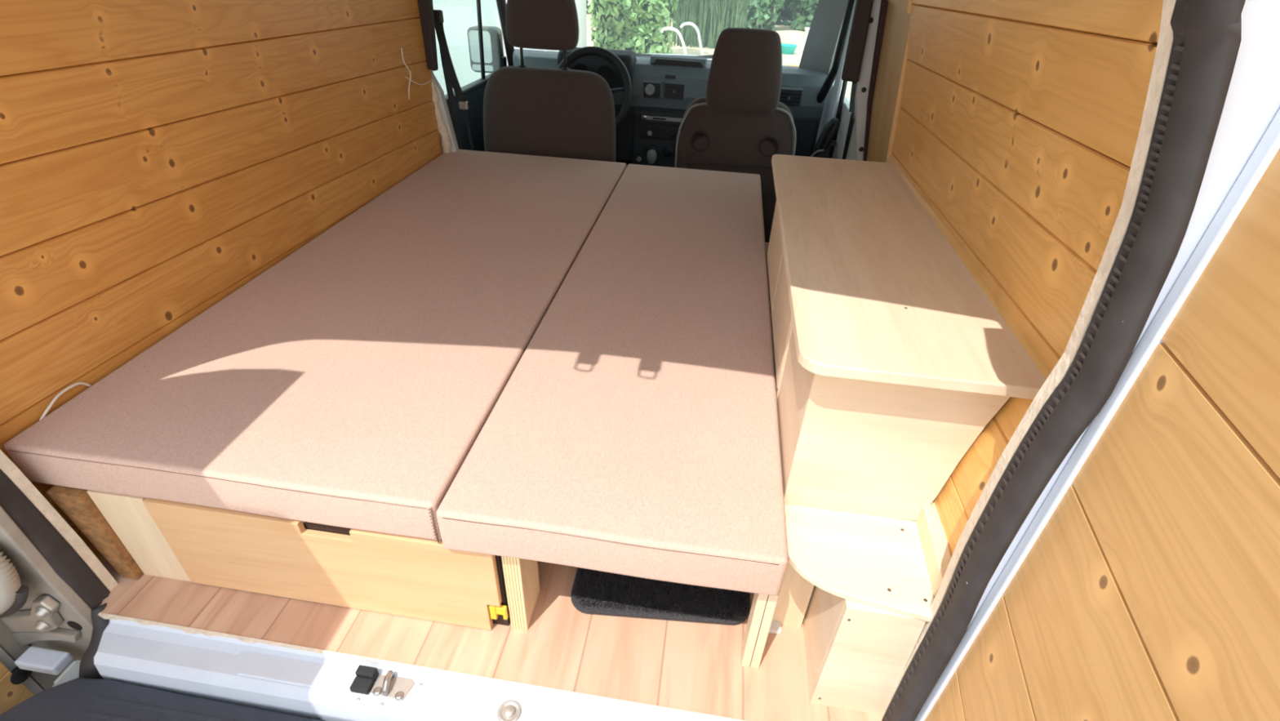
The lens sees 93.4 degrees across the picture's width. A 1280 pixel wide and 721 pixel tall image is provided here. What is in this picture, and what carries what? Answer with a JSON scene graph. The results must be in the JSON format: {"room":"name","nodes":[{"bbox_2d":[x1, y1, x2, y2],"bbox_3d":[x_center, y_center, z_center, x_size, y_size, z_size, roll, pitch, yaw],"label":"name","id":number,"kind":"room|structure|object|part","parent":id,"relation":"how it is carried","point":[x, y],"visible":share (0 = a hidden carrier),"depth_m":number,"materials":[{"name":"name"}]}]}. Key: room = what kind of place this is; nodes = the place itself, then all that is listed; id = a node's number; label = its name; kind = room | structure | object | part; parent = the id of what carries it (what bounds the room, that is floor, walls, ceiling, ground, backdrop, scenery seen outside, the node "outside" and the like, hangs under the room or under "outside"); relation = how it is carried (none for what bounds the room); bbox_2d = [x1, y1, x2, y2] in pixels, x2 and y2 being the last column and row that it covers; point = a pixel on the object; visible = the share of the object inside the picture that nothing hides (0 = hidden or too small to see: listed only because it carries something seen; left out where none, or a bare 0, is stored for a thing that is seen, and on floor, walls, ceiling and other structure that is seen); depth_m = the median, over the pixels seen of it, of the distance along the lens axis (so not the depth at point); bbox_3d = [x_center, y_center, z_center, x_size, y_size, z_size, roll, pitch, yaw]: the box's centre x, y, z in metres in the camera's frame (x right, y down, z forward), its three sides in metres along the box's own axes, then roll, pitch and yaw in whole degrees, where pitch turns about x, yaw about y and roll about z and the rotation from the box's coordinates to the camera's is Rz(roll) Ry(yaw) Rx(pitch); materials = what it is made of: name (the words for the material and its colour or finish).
{"room":"vehicle interior","nodes":[
{"label":"vehicle interior","id":0,"kind":"room"},
{"bbox_2d":[0,0,442,563],"bbox_3d":[-0.819,-0.686,1.343,0.093,1.530,1.685,6,34,5],"label":"wall","id":1,"kind":"structure","parent":0,"point":[158,157],"depth_m":1.15,"materials":[{"name":"brown wood"}]},
{"bbox_2d":[45,484,143,579],"bbox_3d":[-0.913,0.293,1.018,0.063,0.208,0.018,6,34,5],"label":"trim","id":2,"kind":"structure","parent":1,"relation":"attached to","point":[76,504],"depth_m":0.99,"materials":[{"name":"brown wood"}]},
{"bbox_2d":[0,677,321,720],"bbox_3d":[-0.310,0.755,0.886,1.518,0.243,0.265,6,34,5],"label":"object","id":3,"kind":"structure","parent":1,"relation":"attached to","point":[79,699],"depth_m":0.95,"materials":[{"name":"plastic"}]},
{"bbox_2d":[368,670,414,701],"bbox_3d":[-0.387,0.503,0.941,0.062,0.024,0.038,6,34,5],"label":"latch striker","id":4,"kind":"object","parent":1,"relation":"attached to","point":[388,686],"visible":1,"depth_m":0.94,"materials":[{"name":"metal"}]},
{"bbox_2d":[93,619,718,720],"bbox_3d":[-0.221,0.730,1.059,1.382,0.496,0.068,6,34,5],"label":"door sill","id":5,"kind":"structure","parent":1,"relation":"attached to","point":[313,685],"depth_m":0.96,"materials":[{"name":"white paint"}]},
{"bbox_2d":[349,664,378,694],"bbox_3d":[-0.433,0.500,0.945,0.030,0.020,0.034,6,34,5],"label":"bracket","id":6,"kind":"object","parent":5,"relation":"on","point":[366,677],"visible":1,"depth_m":0.94,"materials":[{"name":"grey plastic"}]},
{"bbox_2d":[400,48,411,99],"bbox_3d":[-0.755,-0.931,1.960,0.011,0.152,0.032,6,34,5],"label":"string","id":7,"kind":"object","parent":1,"relation":"hanging from","point":[401,48],"visible":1,"depth_m":1.97,"materials":[{"name":"beige fabric"}]},
{"bbox_2d":[404,76,432,84],"bbox_3d":[-0.744,-0.953,2.043,0.011,0.043,0.189,6,34,5],"label":"loose wire","id":8,"kind":"object","parent":7,"relation":"attached to","point":[405,77],"visible":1,"depth_m":2.02,"materials":[{"name":"beige"}]},
{"bbox_2d":[97,612,745,720],"bbox_3d":[-0.325,0.498,0.957,1.180,0.015,0.010,6,34,5],"label":"trim","id":9,"kind":"structure","parent":1,"relation":"attached to","point":[188,629],"depth_m":0.96,"materials":[{"name":"white plastic"}]},
{"bbox_2d":[416,0,438,71],"bbox_3d":[-0.691,-1.316,1.914,0.129,0.723,0.035,6,34,5],"label":"trim","id":10,"kind":"structure","parent":1,"relation":"attached to","point":[426,15],"depth_m":2.04,"materials":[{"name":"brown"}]},
{"bbox_2d":[497,699,521,720],"bbox_3d":[-0.199,0.536,0.920,0.036,0.008,0.036,6,34,5],"label":"cap","id":11,"kind":"object","parent":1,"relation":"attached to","point":[510,709],"visible":1,"depth_m":0.92,"materials":[{"name":"metal"}]},
{"bbox_2d":[0,0,1176,717],"bbox_3d":[-0.266,-0.153,0.571,1.575,1.620,0.016,6,34,5],"label":"trim","id":12,"kind":"structure","parent":1,"relation":"attached to","point":[1165,42],"depth_m":0.57,"materials":[{"name":"white plastic"}]},
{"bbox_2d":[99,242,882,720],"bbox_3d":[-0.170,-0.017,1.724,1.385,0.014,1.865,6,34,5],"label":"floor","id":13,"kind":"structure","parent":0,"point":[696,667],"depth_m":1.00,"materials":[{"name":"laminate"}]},
{"bbox_2d":[86,489,778,668],"bbox_3d":[-0.224,-0.116,1.665,1.092,0.210,1.708,6,34,5],"label":"bed base","id":14,"kind":"object","parent":13,"relation":"on","point":[409,576],"visible":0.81,"depth_m":0.97,"materials":[{"name":"brown wood"}]},
{"bbox_3d":[-0.836,0.298,1.017,0.097,0.210,0.010,6,34,5],"label":"panel","id":15,"kind":"part","parent":14,"relation":"part of","materials":[{"name":"brown wood"}]},
{"bbox_2d":[3,149,626,542],"bbox_3d":[-0.516,-0.274,1.615,0.697,0.085,1.721,6,34,5],"label":"mattress","id":16,"kind":"object","parent":14,"relation":"on","point":[349,383],"visible":0.89,"depth_m":1.12,"materials":[{"name":"fabric"}]},
{"bbox_2d":[39,382,91,420],"bbox_3d":[-0.962,0.063,1.009,0.010,0.025,0.095,6,34,5],"label":"cable loop","id":17,"kind":"object","parent":16,"relation":"on","point":[63,391],"visible":1,"depth_m":1.00,"materials":[{"name":"beige"}]},
{"bbox_3d":[-0.505,0.336,0.984,0.570,0.206,0.011,6,34,5],"label":"door","id":18,"kind":"part","parent":14,"relation":"part of","materials":[{"name":"beige wood"}]},
{"bbox_3d":[-0.195,0.351,0.995,0.028,0.196,0.077,6,34,5],"label":"divider leg","id":19,"kind":"part","parent":14,"relation":"part of","materials":[{"name":"brown wood"}]},
{"bbox_2d":[435,164,788,595],"bbox_3d":[0.075,-0.203,1.551,0.495,0.085,1.724,6,34,5],"label":"mattress","id":20,"kind":"object","parent":14,"relation":"on","point":[635,433],"visible":1,"depth_m":1.04,"materials":[{"name":"fabric"}]},
{"bbox_3d":[0.184,0.409,0.936,0.028,0.196,0.030,6,34,5],"label":"corner leg","id":21,"kind":"part","parent":14,"relation":"part of","materials":[{"name":"brown wood"}]},
{"bbox_2d":[570,567,750,625],"bbox_3d":[0.070,0.287,1.262,0.316,0.020,0.572,6,34,5],"label":"doormat","id":22,"kind":"object","parent":13,"relation":"on","point":[595,592],"visible":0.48,"depth_m":1.06,"materials":[{"name":"black carpet"}]},
{"bbox_2d":[766,154,1045,715],"bbox_3d":[0.396,0.016,1.221,0.300,0.541,1.086,6,34,5],"label":"base cabinet","id":23,"kind":"object","parent":13,"relation":"on","point":[891,359],"visible":0.83,"depth_m":0.87,"materials":[{"name":"brown wood"}]},
{"bbox_3d":[0.323,-0.285,1.422,0.003,0.218,0.315,6,34,5],"label":"door","id":24,"kind":"part","parent":23,"relation":"part of","materials":[{"name":"brown wood"}]},
{"bbox_3d":[0.279,-0.115,1.170,0.003,0.218,0.278,6,34,5],"label":"door","id":25,"kind":"part","parent":23,"relation":"part of","materials":[{"name":"brown wood"}]},
{"bbox_3d":[0.287,-0.022,1.282,0.012,0.522,0.865,6,34,5],"label":"panel","id":26,"kind":"part","parent":23,"relation":"part of","materials":[{"name":"brown wood"}]},
{"bbox_3d":[0.247,0.351,0.979,0.072,0.248,0.012,6,34,5],"label":"panel","id":27,"kind":"part","parent":23,"relation":"part of","materials":[{"name":"brown wood"}]},
{"bbox_2d":[784,504,934,622],"bbox_3d":[0.308,0.278,0.859,0.201,0.011,0.176,6,34,5],"label":"shelf","id":28,"kind":"object","parent":23,"relation":"attached to","point":[877,562],"depth_m":0.85,"materials":[{"name":"brown wood"}]},
{"bbox_3d":[0.349,0.125,0.850,0.249,0.274,0.014,6,34,5],"label":"panel","id":29,"kind":"part","parent":23,"relation":"part of","materials":[{"name":"brown wood"}]},
{"bbox_2d":[771,154,1045,399],"bbox_3d":[0.415,-0.237,1.128,0.300,0.017,0.954,6,34,5],"label":"countertop","id":30,"kind":"structure","parent":23,"relation":"on","point":[860,248],"depth_m":0.91,"materials":[{"name":"brown wood"}]},
{"bbox_3d":[0.412,0.326,0.896,0.024,0.196,0.147,9,35,9],"label":"post","id":31,"kind":"part","parent":23,"relation":"part of","materials":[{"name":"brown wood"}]},
{"bbox_2d":[615,159,631,167],"bbox_3d":[0.136,-1.301,3.519,1.800,0.770,0.030,6,34,5],"label":"wall","id":32,"kind":"structure","parent":0,"point":[626,162],"depth_m":3.62,"materials":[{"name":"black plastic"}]},
{"bbox_2d":[496,0,514,66],"bbox_3d":[-0.707,-1.936,2.927,0.058,1.098,0.531,3,34,1],"label":"trim","id":33,"kind":"structure","parent":32,"relation":"attached to","point":[501,4],"depth_m":3.20,"materials":[{"name":"grey plastic"}]},
{"bbox_2d":[512,47,826,167],"bbox_3d":[0.069,-1.220,3.221,1.657,0.806,0.609,6,34,5],"label":"dashboard","id":34,"kind":"object","parent":32,"relation":"attached to","point":[664,86],"visible":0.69,"depth_m":2.90,"materials":[{"name":"grey plastic"}]},
{"bbox_2d":[556,46,636,129],"bbox_3d":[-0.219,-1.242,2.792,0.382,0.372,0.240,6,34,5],"label":"steering wheel","id":35,"kind":"object","parent":34,"relation":"attached to","point":[575,55],"visible":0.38,"depth_m":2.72,"materials":[{"name":"black plastic"}]},
{"bbox_3d":[-0.004,-1.013,3.033,0.024,0.024,0.024,6,34,5],"label":"knob","id":36,"kind":"part","parent":34,"relation":"part of","materials":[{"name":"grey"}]},
{"bbox_3d":[0.048,-1.115,2.955,0.026,0.026,0.024,6,34,5],"label":"knob","id":37,"kind":"part","parent":34,"relation":"part of","materials":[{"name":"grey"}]},
{"bbox_3d":[0.046,-1.297,2.891,0.048,0.048,0.022,6,34,5],"label":"clock knob","id":38,"kind":"part","parent":34,"relation":"part of","materials":[{"name":"grey plastic"}]},
{"bbox_3d":[0.057,-1.043,3.002,0.059,0.059,0.024,6,34,5],"label":"knob","id":39,"kind":"part","parent":34,"relation":"part of","materials":[{"name":"black plastic"}]},
{"bbox_3d":[0.110,-1.115,2.950,0.220,0.062,0.018,6,34,5],"label":"switch panel","id":40,"kind":"part","parent":34,"relation":"part of","materials":[{"name":"black plastic"}]},
{"bbox_3d":[0.136,-1.034,2.994,0.051,0.051,0.024,6,34,5],"label":"knob","id":41,"kind":"part","parent":34,"relation":"part of","materials":[{"name":"black plastic"}]},
{"bbox_2d":[665,75,675,79],"bbox_3d":[0.144,-1.349,2.871,0.050,0.016,0.009,6,34,5],"label":"switch","id":42,"kind":"object","parent":34,"relation":"attached to","point":[667,77],"depth_m":2.87,"materials":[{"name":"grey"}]},
{"bbox_3d":[0.159,-1.102,2.944,0.024,0.024,0.024,6,34,5],"label":"knob","id":43,"kind":"part","parent":34,"relation":"part of","materials":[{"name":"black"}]},
{"bbox_2d":[649,53,706,66],"bbox_3d":[0.193,-1.482,2.962,0.270,0.030,0.184,6,34,5],"label":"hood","id":44,"kind":"object","parent":34,"relation":"attached to","point":[655,60],"depth_m":2.90,"materials":[{"name":"grey plastic"}]},
{"bbox_2d":[641,53,786,66],"bbox_3d":[0.189,-1.657,3.970,1.580,0.695,1.101,6,34,5],"label":"bonnet","id":45,"kind":"object","parent":32,"relation":"attached to","point":[651,53],"visible":0.05,"depth_m":4.05,"materials":[{"name":"white paint"}]},
{"bbox_2d":[635,53,712,58],"bbox_3d":[0.240,-1.689,3.342,0.951,0.057,0.088,8,35,7],"label":"windscreen wiper","id":46,"kind":"object","parent":45,"relation":"on","point":[708,56],"visible":0.19,"depth_m":3.32,"materials":[{"name":"black plastic"}]},
{"bbox_2d":[635,55,795,66],"bbox_3d":[0.086,-1.642,3.289,1.531,0.022,0.041,6,34,5],"label":"trim","id":47,"kind":"structure","parent":32,"relation":"attached to","point":[635,55],"depth_m":3.29,"materials":[{"name":"black plastic"}]},
{"bbox_2d":[798,0,847,75],"bbox_3d":[0.850,-1.666,2.556,0.144,0.988,0.687,6,34,5],"label":"trim","id":48,"kind":"structure","parent":32,"relation":"attached to","point":[823,36],"depth_m":2.80,"materials":[{"name":"grey plastic"}]},
{"bbox_2d":[816,0,854,102],"bbox_3d":[0.860,-1.475,2.503,0.074,0.816,0.314,6,34,5],"label":"trim","id":49,"kind":"structure","parent":32,"relation":"attached to","point":[831,77],"depth_m":2.64,"materials":[{"name":"black plastic"}]},
{"bbox_2d":[866,0,912,162],"bbox_3d":[0.686,-0.872,1.664,0.184,1.530,0.636,10,35,10],"label":"wall","id":50,"kind":"structure","parent":0,"point":[893,55],"depth_m":1.63,"materials":[{"name":"brown wood"}]},
{"bbox_2d":[810,80,854,159],"bbox_3d":[0.840,-1.244,2.523,0.164,1.850,1.250,6,34,5],"label":"door","id":51,"kind":"structure","parent":50,"relation":"in","point":[839,142],"depth_m":2.62,"materials":[{"name":"paint"}]},
{"bbox_3d":[0.824,-0.931,2.730,0.065,0.140,0.040,6,34,5],"label":"handle mount","id":52,"kind":"part","parent":51,"relation":"part of","materials":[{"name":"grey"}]},
{"bbox_3d":[0.812,-0.962,2.670,0.098,0.222,0.037,17,37,20],"label":"handle","id":53,"kind":"part","parent":51,"relation":"part of","materials":[{"name":"black plastic"}]},
{"bbox_2d":[822,0,856,134],"bbox_3d":[0.887,-1.435,2.531,0.015,1.099,0.348,6,34,5],"label":"door frame","id":54,"kind":"structure","parent":50,"relation":"attached to","point":[831,110],"depth_m":2.65,"materials":[{"name":"white paint"}]},
{"bbox_2d":[848,81,857,111],"bbox_3d":[0.755,-1.035,2.060,0.081,0.360,0.041,-4,35,-10],"label":"belt","id":55,"kind":"object","parent":50,"relation":"attached to","point":[851,108],"visible":0.16,"depth_m":2.15,"materials":[{"name":"grey fabric"}]},
{"bbox_2d":[841,0,873,82],"bbox_3d":[0.678,-1.153,1.815,0.091,0.576,0.030,6,34,5],"label":"trim","id":56,"kind":"structure","parent":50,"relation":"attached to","point":[863,8],"depth_m":1.90,"materials":[{"name":"brown plastic"}]},
{"bbox_2d":[853,0,881,160],"bbox_3d":[0.720,-0.918,2.010,0.229,1.820,0.046,6,34,5],"label":"trim","id":57,"kind":"structure","parent":50,"relation":"attached to","point":[862,91],"depth_m":1.99,"materials":[{"name":"paint"}]},
{"bbox_2d":[862,0,888,160],"bbox_3d":[0.776,-1.062,1.889,0.151,1.000,0.040,6,34,5],"label":"trim","id":58,"kind":"structure","parent":50,"relation":"attached to","point":[884,3],"depth_m":1.95,"materials":[{"name":"brown"}]},
{"bbox_2d":[885,0,1163,556],"bbox_3d":[0.457,-0.383,0.985,0.244,1.530,1.105,6,34,5],"label":"wall","id":59,"kind":"structure","parent":0,"point":[1019,122],"depth_m":0.80,"materials":[{"name":"brown wood"}]},
{"bbox_3d":[0.026,-0.623,3.173,1.800,0.030,1.400,6,34,5],"label":"floor","id":60,"kind":"structure","parent":0,"visible":0},
{"bbox_2d":[483,0,615,162],"bbox_3d":[-0.345,-0.964,2.591,0.549,1.162,0.522,6,34,5],"label":"seat","id":61,"kind":"object","parent":60,"relation":"on","point":[566,113],"visible":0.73,"depth_m":2.32,"materials":[{"name":"fabric"}]},
{"bbox_3d":[-0.454,-1.165,2.318,0.012,0.125,0.011,6,34,5],"label":"headrest post","id":62,"kind":"part","parent":61,"relation":"part of","materials":[{"name":"black plastic"}]},
{"bbox_3d":[-0.372,-0.823,2.486,0.556,0.683,0.191,6,34,5],"label":"backrest","id":63,"kind":"part","parent":61,"relation":"part of","materials":[{"name":"fabric"}]},
{"bbox_3d":[-0.286,-1.146,2.302,0.012,0.125,0.011,6,34,5],"label":"headrest post","id":64,"kind":"part","parent":61,"relation":"part of","materials":[{"name":"black plastic"}]},
{"bbox_2d":[646,149,656,165],"bbox_3d":[0.050,-0.830,3.025,0.052,0.443,0.051,-6,35,-13],"label":"lever","id":65,"kind":"object","parent":60,"relation":"on","point":[651,154],"visible":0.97,"depth_m":2.90,"materials":[{"name":"black plastic"}]},
{"bbox_2d":[675,27,796,242],"bbox_3d":[0.416,-0.914,2.688,0.492,1.027,0.522,6,34,5],"label":"seat","id":66,"kind":"object","parent":60,"relation":"on","point":[740,122],"visible":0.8,"depth_m":2.42,"materials":[{"name":"fabric"}]},
{"bbox_3d":[0.391,-0.791,2.571,0.496,0.595,0.191,6,34,5],"label":"backrest","id":67,"kind":"part","parent":66,"relation":"part of","materials":[{"name":"fabric"}]},
{"bbox_3d":[0.148,0.290,2.366,14.000,0.020,14.500,6,34,5],"label":"floor","id":68,"kind":"structure","parent":0,"visible":0},
{"bbox_2d":[432,0,586,94],"bbox_3d":[-1.692,-3.465,4.357,0.140,3.800,11.400,6,34,5],"label":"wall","id":69,"kind":"structure","parent":68,"relation":"on","point":[459,15],"depth_m":5.44,"materials":[{"name":"white paint"}]},
{"bbox_3d":[-0.940,-0.530,1.478,0.015,2.050,1.760,6,34,5],"label":"wall","id":70,"kind":"structure","parent":0,"visible":0},
{"bbox_2d":[0,551,29,617],"bbox_3d":[-0.999,0.343,0.908,0.142,0.162,0.056,1,34,-3],"label":"corrugated hose","id":71,"kind":"object","parent":70,"relation":"attached to","point":[13,596],"visible":1,"depth_m":0.90,"materials":[{"name":"beige plastic"}]},
{"bbox_2d":[0,617,58,690],"bbox_3d":[-1.108,0.087,0.784,0.062,1.800,0.027,6,34,5],"label":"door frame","id":72,"kind":"structure","parent":70,"relation":"attached to","point":[45,681],"depth_m":1.06,"materials":[{"name":"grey metal"}]},
{"bbox_2d":[0,595,80,714],"bbox_3d":[-1.002,0.239,0.447,0.350,1.835,0.719,6,34,5],"label":"door","id":73,"kind":"structure","parent":70,"relation":"in","point":[16,686],"depth_m":1.02,"materials":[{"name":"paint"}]},
{"bbox_3d":[-1.132,0.611,0.715,0.012,0.810,0.630,6,34,5],"label":"wood panel","id":74,"kind":"part","parent":73,"relation":"part of","materials":[{"name":"brown wood"}]},
{"bbox_3d":[-1.020,0.514,1.033,0.075,0.022,0.032,6,34,5],"label":"check arm","id":75,"kind":"part","parent":73,"relation":"part of","materials":[{"name":"white paint"}]},
{"bbox_2d":[79,602,109,679],"bbox_3d":[-0.917,0.495,1.026,0.062,0.144,0.097,15,36,18],"label":"seal corner","id":76,"kind":"object","parent":73,"relation":"attached to","point":[87,668],"visible":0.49,"depth_m":1.01,"materials":[{"name":"rubber"}]},
{"bbox_2d":[0,505,93,675],"bbox_3d":[-1.022,0.418,1.014,0.213,1.000,0.030,6,34,5],"label":"trim","id":77,"kind":"structure","parent":70,"relation":"attached to","point":[73,636],"depth_m":0.98,"materials":[{"name":"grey metal"}]},
{"bbox_2d":[430,70,458,153],"bbox_3d":[-0.793,-1.062,2.145,0.299,1.850,0.035,6,34,5],"label":"trim","id":78,"kind":"structure","parent":70,"relation":"attached to","point":[446,117],"depth_m":2.23,"materials":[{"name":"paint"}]},
{"bbox_2d":[433,9,474,150],"bbox_3d":[-0.689,-1.016,2.232,0.092,0.485,0.032,1,34,-2],"label":"belt","id":79,"kind":"object","parent":70,"relation":"attached to","point":[451,81],"visible":0.93,"depth_m":2.23,"materials":[{"name":"grey fabric"}]},
{"bbox_2d":[444,0,493,151],"bbox_3d":[-0.831,-1.474,2.748,0.046,1.850,1.400,6,34,5],"label":"door","id":80,"kind":"structure","parent":70,"relation":"in","point":[473,92],"depth_m":2.98,"materials":[{"name":"grey"}]},
{"bbox_3d":[-0.841,-1.286,2.876,0.045,0.023,1.400,6,34,5],"label":"window sill","id":81,"kind":"part","parent":80,"relation":"part of","materials":[{"name":"black plastic"}]},
{"bbox_2d":[466,25,506,73],"bbox_3d":[-0.833,-1.696,3.294,0.182,0.220,0.098,6,34,5],"label":"mirror","id":82,"kind":"object","parent":80,"relation":"attached to","point":[494,58],"visible":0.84,"depth_m":3.26,"materials":[{"name":"black plastic"}]},
{"bbox_2d":[468,30,493,62],"bbox_3d":[-0.857,-1.689,3.249,0.118,0.154,0.009,6,34,5],"label":"mirror glass","id":83,"kind":"object","parent":82,"relation":"on","point":[473,41],"depth_m":3.24,"materials":[{"name":"white"}]},
{"bbox_3d":[-0.861,-1.605,3.306,0.118,0.030,0.009,6,34,5],"label":"wide angle glass","id":84,"kind":"part","parent":82,"relation":"part of","materials":[{"name":"white mirror"}]},
{"bbox_3d":[-0.767,-1.649,3.337,0.050,0.060,0.060,6,34,5],"label":"mounting arm","id":85,"kind":"part","parent":82,"relation":"part of","materials":[{"name":"black plastic"}]},
{"bbox_2d":[0,0,1245,720],"bbox_3d":[-0.308,-0.110,0.568,1.458,1.553,0.046,6,34,5],"label":"trim","id":86,"kind":"structure","parent":70,"relation":"attached to","point":[1207,33],"depth_m":0.50,"materials":[{"name":"rubber"}]},
{"bbox_2d":[964,0,1279,633],"bbox_3d":[-0.270,-0.139,0.550,1.575,1.620,0.033,6,34,5],"label":"trim","id":87,"kind":"structure","parent":70,"relation":"attached to","point":[1252,101],"depth_m":0.40,"materials":[{"name":"white paint"}]},
{"bbox_3d":[0.578,-0.178,1.066,0.015,2.050,1.165,6,34,5],"label":"wall","id":88,"kind":"structure","parent":0,"visible":0},
{"bbox_2d":[914,108,1279,720],"bbox_3d":[0.476,0.193,0.613,0.158,1.940,0.014,6,34,5],"label":"trim","id":89,"kind":"structure","parent":88,"relation":"attached to","point":[1268,145],"depth_m":0.50,"materials":[{"name":"white paint"}]},
{"bbox_2d":[924,147,1279,720],"bbox_3d":[0.333,0.403,0.298,0.072,1.835,0.845,10,35,11],"label":"door","id":90,"kind":"structure","parent":88,"relation":"in","point":[1150,591],"depth_m":0.42,"materials":[{"name":"brown wood"}]},
{"label":"outside","id":91,"kind":"structure","parent":0,"visible":0},
{"bbox_2d":[586,0,852,98],"bbox_3d":[3.264,-7.875,14.598,32.000,0.020,15.500,6,34,5],"label":"floor","id":92,"kind":"structure","parent":91,"point":[794,59],"depth_m":11.80,"materials":[{"name":"beige concrete"}]},
{"bbox_2d":[587,0,679,53],"bbox_3d":[-0.059,-6.437,9.855,1.672,3.101,1.294,6,34,5],"label":"bush","id":93,"kind":"object","parent":92,"relation":"on","point":[636,26],"visible":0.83,"depth_m":10.02,"materials":[{"name":"green plant"}]},
{"bbox_2d":[660,22,703,55],"bbox_3d":[0.635,-4.457,8.707,0.688,0.729,0.339,6,34,5],"label":"pool ladder","id":94,"kind":"object","parent":92,"relation":"on","point":[682,24],"visible":0.68,"depth_m":8.61,"materials":[{"name":"white metal"}]},
{"bbox_3d":[0.509,-4.366,8.607,0.478,0.681,0.038,6,34,5],"label":"handrail","id":95,"kind":"part","parent":94,"relation":"part of","materials":[{"name":"white plastic"}]},
{"bbox_3d":[0.777,-4.527,8.818,0.443,0.728,0.040,6,34,5],"label":"handrail","id":96,"kind":"part","parent":94,"relation":"part of","materials":[{"name":"white plastic"}]},
{"bbox_2d":[666,0,753,48],"bbox_3d":[1.337,-7.297,11.611,2.285,2.238,0.988,6,34,5],"label":"pampas grass","id":97,"kind":"object","parent":92,"relation":"on","point":[713,16],"depth_m":11.83,"materials":[{"name":"green plant"}]},
{"bbox_2d":[586,0,915,26],"bbox_3d":[4.480,-11.507,15.625,13.109,5.670,2.529,6,34,5],"label":"hedge","id":98,"kind":"object","parent":92,"relation":"on","point":[784,15],"visible":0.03,"depth_m":16.48,"materials":[{"name":"green plant"}]},
{"bbox_2d":[733,0,818,31],"bbox_3d":[3.397,-9.695,13.525,5.963,4.993,2.184,8,35,7],"label":"conifer tree","id":99,"kind":"object","parent":92,"relation":"on","point":[761,12],"visible":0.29,"depth_m":14.15,"materials":[{"name":"green plant"}]},
{"bbox_2d":[781,43,797,54],"bbox_3d":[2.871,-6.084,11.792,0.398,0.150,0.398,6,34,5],"label":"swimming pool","id":100,"kind":"object","parent":92,"relation":"on","point":[787,49],"visible":0.81,"depth_m":11.69,"materials":[{"name":"teal liquid"}]},
{"bbox_2d":[775,30,804,44],"bbox_3d":[3.218,-7.367,13.670,2.400,0.221,1.200,6,34,5],"label":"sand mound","id":101,"kind":"object","parent":92,"relation":"on","point":[796,37],"visible":0.23,"depth_m":13.27,"materials":[{"name":"beige sand"}]},
{"bbox_2d":[782,63,799,66],"bbox_3d":[2.600,-4.816,10.001,1.550,0.050,0.780,6,34,5],"label":"kerb","id":102,"kind":"object","parent":92,"relation":"on","point":[795,65],"visible":0.01,"depth_m":10.26,"materials":[{"name":"beige concrete"}]},
{"bbox_2d":[801,26,809,52],"bbox_3d":[3.405,-6.392,12.040,0.280,0.420,0.320,6,34,5],"label":"crate","id":103,"kind":"object","parent":92,"relation":"on","point":[806,28],"visible":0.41,"depth_m":11.95,"materials":[{"name":"white plastic"}]}
]}

